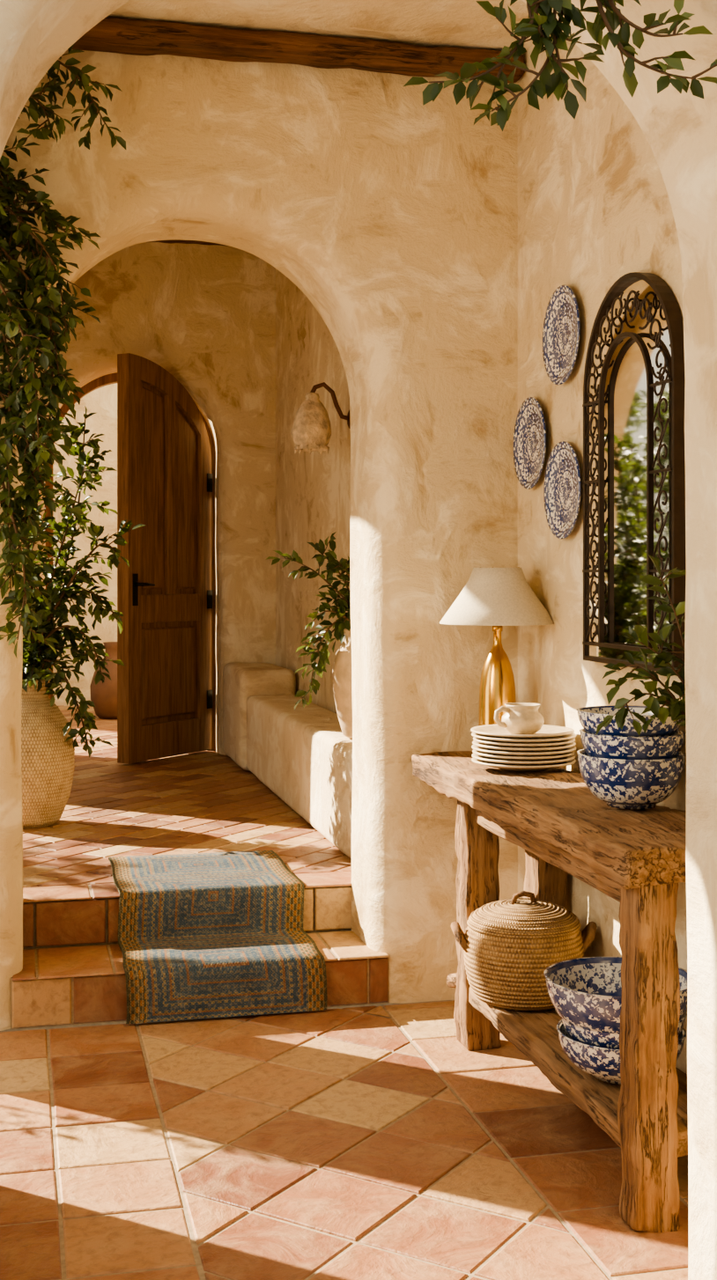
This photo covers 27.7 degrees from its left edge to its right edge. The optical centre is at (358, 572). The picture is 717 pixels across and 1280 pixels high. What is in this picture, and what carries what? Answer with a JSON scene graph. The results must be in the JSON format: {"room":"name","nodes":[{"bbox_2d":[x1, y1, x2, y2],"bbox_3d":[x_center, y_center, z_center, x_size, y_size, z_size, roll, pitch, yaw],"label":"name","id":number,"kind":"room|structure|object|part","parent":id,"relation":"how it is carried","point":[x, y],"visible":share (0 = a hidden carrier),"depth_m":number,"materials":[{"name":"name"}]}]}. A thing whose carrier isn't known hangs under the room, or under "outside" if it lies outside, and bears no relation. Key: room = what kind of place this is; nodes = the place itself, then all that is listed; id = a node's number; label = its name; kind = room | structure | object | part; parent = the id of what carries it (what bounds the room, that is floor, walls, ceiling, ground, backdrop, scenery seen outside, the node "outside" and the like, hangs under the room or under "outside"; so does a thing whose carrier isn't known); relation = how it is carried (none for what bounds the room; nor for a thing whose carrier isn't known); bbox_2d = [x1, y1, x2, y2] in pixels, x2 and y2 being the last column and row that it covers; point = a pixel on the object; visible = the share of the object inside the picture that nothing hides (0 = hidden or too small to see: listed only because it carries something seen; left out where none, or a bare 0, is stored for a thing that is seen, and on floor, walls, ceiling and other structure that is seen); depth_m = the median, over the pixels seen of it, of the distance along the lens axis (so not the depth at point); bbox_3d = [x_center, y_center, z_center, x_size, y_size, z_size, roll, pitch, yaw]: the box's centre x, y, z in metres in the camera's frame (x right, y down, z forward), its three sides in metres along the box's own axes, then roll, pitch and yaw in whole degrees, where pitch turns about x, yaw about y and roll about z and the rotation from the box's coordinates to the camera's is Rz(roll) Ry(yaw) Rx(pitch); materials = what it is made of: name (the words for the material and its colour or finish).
{"room":"traditional dwelling","nodes":[
{"label":"traditional dwelling","id":0,"kind":"room"},
{"bbox_2d":[21,678,74,828],"bbox_3d":[-1.414,0.767,6.221,0.394,0.629,0.399,0,0,-13],"label":"jar","id":1,"kind":"object","parent":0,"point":[47,756],"depth_m":6.09,"materials":[{"name":"beige wicker"}]},
{"bbox_2d":[53,382,117,706],"bbox_3d":[-2.228,-0.450,11.906,4.300,3.300,0.200,0,0,-13],"label":"wall","id":2,"kind":"structure","parent":0,"point":[102,401],"depth_m":11.82,"materials":[{"name":"paint"}]},
{"bbox_2d":[22,242,275,755],"bbox_3d":[-1.415,-0.450,8.615,2.420,3.300,0.420,0,0,-13],"label":"wall","id":3,"kind":"structure","parent":0,"point":[205,314],"depth_m":8.56,"materials":[{"name":"paint"}]},
{"bbox_2d":[44,372,214,750],"bbox_3d":[-1.368,-0.062,8.723,1.030,2.285,0.090,0,0,-13],"label":"frame","id":4,"kind":"object","parent":3,"relation":"attached to","point":[109,378],"visible":0.19,"depth_m":8.79,"materials":[{"name":"brown wood"}]},
{"bbox_2d":[117,353,212,764],"bbox_3d":[-1.086,-0.077,8.435,0.144,2.290,0.777,0,0,32],"label":"door","id":5,"kind":"structure","parent":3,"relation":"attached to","point":[164,453],"depth_m":8.37,"materials":[{"name":"brown wood"}]},
{"bbox_3d":[-1.062,0.113,8.441,0.062,1.410,0.740,0,0,28],"label":"hardware","id":6,"kind":"part","parent":5,"relation":"part of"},
{"bbox_2d":[148,239,228,246],"bbox_3d":[-1.318,-1.898,7.898,1.929,0.170,0.193,0,0,-13],"label":"ceiling beam","id":7,"kind":"structure","parent":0,"point":[171,241],"depth_m":8.01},
{"bbox_2d":[0,705,456,1031],"bbox_3d":[-1.721,1.299,8.431,5.500,0.441,7.397,0,0,-13],"label":"floor","id":8,"kind":"structure","parent":0,"point":[202,801],"depth_m":6.20,"materials":[{"name":"tile"}]},
{"bbox_2d":[21,405,145,828],"bbox_3d":[-1.290,0.180,6.189,0.764,1.804,0.493,0,0,2],"label":"potted tree","id":9,"kind":"object","parent":8,"relation":"on","point":[47,745],"visible":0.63,"depth_m":6.14,"materials":[{"name":"green plant"}]},
{"bbox_2d":[89,641,117,719],"bbox_3d":[-1.816,0.800,10.770,0.339,0.560,0.341,0,0,-13],"label":"clay jar","id":10,"kind":"object","parent":8,"relation":"on","point":[104,695],"visible":0.59,"depth_m":10.64,"materials":[{"name":"brown ceramic"}]},
{"bbox_2d":[223,662,352,858],"bbox_3d":[-0.250,0.804,6.869,0.317,0.556,3.498,0,0,-13],"label":"bench","id":11,"kind":"object","parent":8,"relation":"on","point":[304,755],"visible":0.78,"depth_m":6.73,"materials":[{"name":"beige paint"}]},
{"bbox_2d":[264,531,352,738],"bbox_3d":[-0.106,0.246,5.732,0.504,0.811,0.263,0,0,-13],"label":"potted plant","id":12,"kind":"object","parent":11,"relation":"on","point":[342,667],"visible":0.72,"depth_m":5.71,"materials":[{"name":"green plant"}]},
{"bbox_3d":[0.020,0.437,5.755,0.248,0.430,0.250,0,0,-13],"label":"pot","id":13,"kind":"part","parent":12,"relation":"part of","materials":[{"name":"white ceramic"}]},
{"bbox_2d":[0,46,517,1030],"bbox_3d":[-0.517,-0.350,4.788,2.420,3.500,0.440,0,0,-13],"label":"wall","id":14,"kind":"structure","parent":0,"point":[395,216],"depth_m":4.72,"materials":[{"name":"paint"}]},
{"bbox_2d":[0,42,125,657],"bbox_3d":[-1.037,-0.698,4.237,0.711,1.909,0.361,0,0,-7],"label":"climbing vine","id":15,"kind":"object","parent":14,"relation":"attached to","point":[35,332],"visible":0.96,"depth_m":4.25,"materials":[{"name":"green plant"}]},
{"bbox_2d":[275,268,350,713],"bbox_3d":[0.060,-0.450,6.947,0.310,3.300,3.500,0,0,-13],"label":"wall","id":16,"kind":"structure","parent":0,"point":[312,490],"depth_m":7.73,"materials":[{"name":"paint"}]},
{"bbox_2d":[290,382,350,454],"bbox_3d":[-0.165,-0.702,6.604,0.286,0.326,0.184,0,0,-13],"label":"wall sconce","id":17,"kind":"object","parent":16,"relation":"attached to","point":[311,430],"visible":0.92,"depth_m":6.54,"materials":[{"name":"beige metal"}]},
{"bbox_3d":[-0.213,-0.677,6.593,0.189,0.276,0.184,0,0,-13],"label":"lamp shade","id":18,"kind":"part","parent":17,"relation":"part of","materials":[{"name":"paper"}]},
{"bbox_3d":[-0.124,-0.760,6.617,0.199,0.210,0.090,0,0,-13],"label":"arm","id":19,"kind":"part","parent":17,"relation":"part of","materials":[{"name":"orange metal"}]},
{"bbox_2d":[103,0,543,51],"bbox_3d":[-0.227,-1.798,3.552,2.420,0.205,2.100,0,0,-13],"label":"ceiling","id":20,"kind":"structure","parent":0,"point":[462,24],"depth_m":4.43,"materials":[{"name":"paint"}]},
{"bbox_2d":[73,19,523,84],"bbox_3d":[-0.464,-1.647,4.515,2.042,0.100,0.106,0,0,-13],"label":"ceiling beam","id":21,"kind":"structure","parent":20,"relation":"attached to","point":[236,45],"depth_m":4.53,"materials":[{"name":"brown wood"}]},
{"bbox_2d":[0,1000,688,1279],"bbox_3d":[-0.106,1.459,1.547,5.500,0.121,6.060,0,0,-13],"label":"floor","id":22,"kind":"structure","parent":0,"point":[363,1143],"depth_m":3.45,"materials":[{"name":"tile"}]},
{"bbox_2d":[10,886,389,1029],"bbox_3d":[-0.519,1.246,4.744,1.195,0.308,0.366,0,0,-13],"label":"entry steps","id":23,"kind":"structure","parent":22,"relation":"on","point":[81,984],"depth_m":4.69,"materials":[{"name":"tile"}]},
{"bbox_2d":[108,850,327,1023],"bbox_3d":[-0.520,1.229,5.023,0.638,0.330,0.981,0,0,-13],"label":"runner rug","id":24,"kind":"object","parent":23,"relation":"on","point":[215,934],"visible":1,"depth_m":4.83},
{"bbox_2d":[409,751,687,1231],"bbox_3d":[0.536,0.987,3.898,0.375,0.835,1.707,0,0,-13],"label":"console table","id":25,"kind":"object","parent":22,"relation":"on","point":[635,857],"visible":0.78,"depth_m":3.34,"materials":[{"name":"brown wood"}]},
{"bbox_2d":[439,566,553,726],"bbox_3d":[0.435,0.278,4.549,0.362,0.587,0.362,0,0,-13],"label":"table lamp","id":26,"kind":"object","parent":25,"relation":"on","point":[496,598],"visible":0.8,"depth_m":4.47,"materials":[{"name":"white fabric"}]},
{"bbox_3d":[0.435,0.073,4.549,0.362,0.175,0.362,0,0,-13],"label":"lamp shade","id":27,"kind":"part","parent":26,"relation":"part of","materials":[{"name":"fabric"}]},
{"bbox_2d":[470,724,575,771],"bbox_3d":[0.483,0.515,4.253,0.308,0.110,0.309,0,0,-13],"label":"stacked plates","id":28,"kind":"object","parent":25,"relation":"on","point":[552,746],"visible":0.96,"depth_m":4.15,"materials":[{"name":"beige ceramic"}]},
{"bbox_2d":[493,702,544,735],"bbox_3d":[0.472,0.428,4.232,0.136,0.088,0.124,0,0,17],"label":"ceramic cup","id":29,"kind":"object","parent":28,"relation":"on","point":[518,718],"visible":0.98,"depth_m":4.19,"materials":[{"name":"white ceramic"}]},
{"bbox_3d":[0.479,0.471,4.254,0.301,0.023,0.301,0,0,-13],"label":"plate","id":30,"kind":"part","parent":28,"relation":"part of","materials":[{"name":"beige ceramic"}]},
{"bbox_3d":[0.482,0.533,4.255,0.298,0.023,0.298,0,0,-13],"label":"plate","id":31,"kind":"part","parent":28,"relation":"part of","materials":[{"name":"beige ceramic"}]},
{"bbox_3d":[0.483,0.483,4.251,0.305,0.023,0.306,0,0,-13],"label":"plate","id":32,"kind":"part","parent":28,"relation":"part of","materials":[{"name":"beige ceramic"}]},
{"bbox_3d":[0.484,0.521,4.255,0.305,0.023,0.306,0,0,-13],"label":"plate","id":33,"kind":"part","parent":28,"relation":"part of","materials":[{"name":"beige ceramic"}]},
{"bbox_3d":[0.482,0.546,4.253,0.301,0.023,0.301,0,0,-13],"label":"plate","id":34,"kind":"part","parent":28,"relation":"part of","materials":[{"name":"beige ceramic"}]},
{"bbox_3d":[0.483,0.558,4.254,0.305,0.023,0.306,0,0,-13],"label":"plate","id":35,"kind":"part","parent":28,"relation":"part of","materials":[{"name":"beige ceramic"}]},
{"bbox_3d":[0.484,0.496,4.250,0.297,0.023,0.298,0,0,-13],"label":"plate","id":36,"kind":"part","parent":28,"relation":"part of","materials":[{"name":"beige ceramic"}]},
{"bbox_3d":[0.484,0.508,4.255,0.302,0.023,0.301,0,0,-13],"label":"plate","id":37,"kind":"part","parent":28,"relation":"part of","materials":[{"name":"beige ceramic"}]},
{"bbox_2d":[449,890,596,1010],"bbox_3d":[0.467,1.054,4.116,0.342,0.304,0.342,0,0,43],"label":"lidded basket","id":38,"kind":"object","parent":25,"relation":"on","point":[508,945],"visible":0.9,"depth_m":3.99,"materials":[{"name":"beige wicker"}]},
{"bbox_2d":[446,973,687,1156],"bbox_3d":[0.568,1.237,3.799,0.318,0.069,1.353,0,0,-13],"label":"shelf","id":39,"kind":"object","parent":25,"relation":"attached to","point":[533,1034],"depth_m":3.58,"materials":[{"name":"brown wood"}]},
{"bbox_2d":[544,956,687,1084],"bbox_3d":[0.624,1.084,3.474,0.357,0.236,0.356,0,0,-13],"label":"stacked bowls","id":40,"kind":"object","parent":25,"relation":"on","point":[584,993],"visible":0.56,"depth_m":3.39,"materials":[{"name":"ceramic"}]},
{"bbox_2d":[576,705,685,809],"bbox_3d":[0.667,0.455,3.557,0.265,0.233,0.265,0,0,-13],"label":"stacked bowls","id":41,"kind":"object","parent":25,"relation":"on","point":[624,768],"visible":0.9,"depth_m":3.46,"materials":[{"name":"blue ceramic"}]},
{"bbox_2d":[595,553,685,735],"bbox_3d":[0.697,0.265,3.236,0.333,0.612,0.238,0,0,-13],"label":"plant","id":42,"kind":"object","parent":41,"relation":"in","point":[676,709],"visible":0.51,"depth_m":3.24,"materials":[{"name":"green plant"}]},
{"bbox_2d":[0,0,716,1279],"bbox_3d":[-0.028,-0.250,2.310,4.200,3.300,0.410,0,0,-13],"label":"wall","id":43,"kind":"structure","parent":0,"point":[680,129],"depth_m":2.55,"materials":[{"name":"paint"}]},
{"bbox_2d":[403,0,716,131],"bbox_3d":[0.303,-0.830,2.088,0.491,0.405,0.163,0,0,-13],"label":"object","id":44,"kind":"object","parent":43,"relation":"hanging from","point":[533,26],"visible":1,"depth_m":2.11,"materials":[{"name":"green plant"}]},
{"bbox_2d":[517,35,687,1074],"bbox_3d":[0.858,-0.250,3.807,0.190,3.300,2.100,0,0,-13],"label":"wall","id":45,"kind":"structure","parent":0,"point":[594,209],"depth_m":4.31,"materials":[{"name":"paint"}]},
{"bbox_2d":[512,397,545,489],"bbox_3d":[0.553,-0.410,4.623,0.028,0.293,0.294,0,0,-13],"label":"wall plate","id":46,"kind":"object","parent":45,"relation":"attached to","point":[529,433],"visible":1,"depth_m":4.65,"materials":[{"name":"ceramic"}]},
{"bbox_2d":[542,284,579,385],"bbox_3d":[0.616,-0.710,4.356,0.028,0.298,0.297,0,0,-13],"label":"wall plate","id":47,"kind":"object","parent":45,"relation":"attached to","point":[561,324],"visible":1,"depth_m":4.38,"materials":[{"name":"ceramic"}]},
{"bbox_2d":[543,441,581,539],"bbox_3d":[0.618,-0.245,4.346,0.028,0.294,0.293,0,0,-13],"label":"wall plate","id":48,"kind":"object","parent":45,"relation":"attached to","point":[562,487],"visible":1,"depth_m":4.37,"materials":[{"name":"ceramic"}]},
{"bbox_2d":[581,272,685,671],"bbox_3d":[0.721,-0.270,3.857,0.046,1.040,0.590,0,0,-13],"label":"wall mirror","id":49,"kind":"object","parent":45,"relation":"attached to","point":[633,482],"visible":0.94,"depth_m":3.84,"materials":[{"name":"metal"}]}
]}

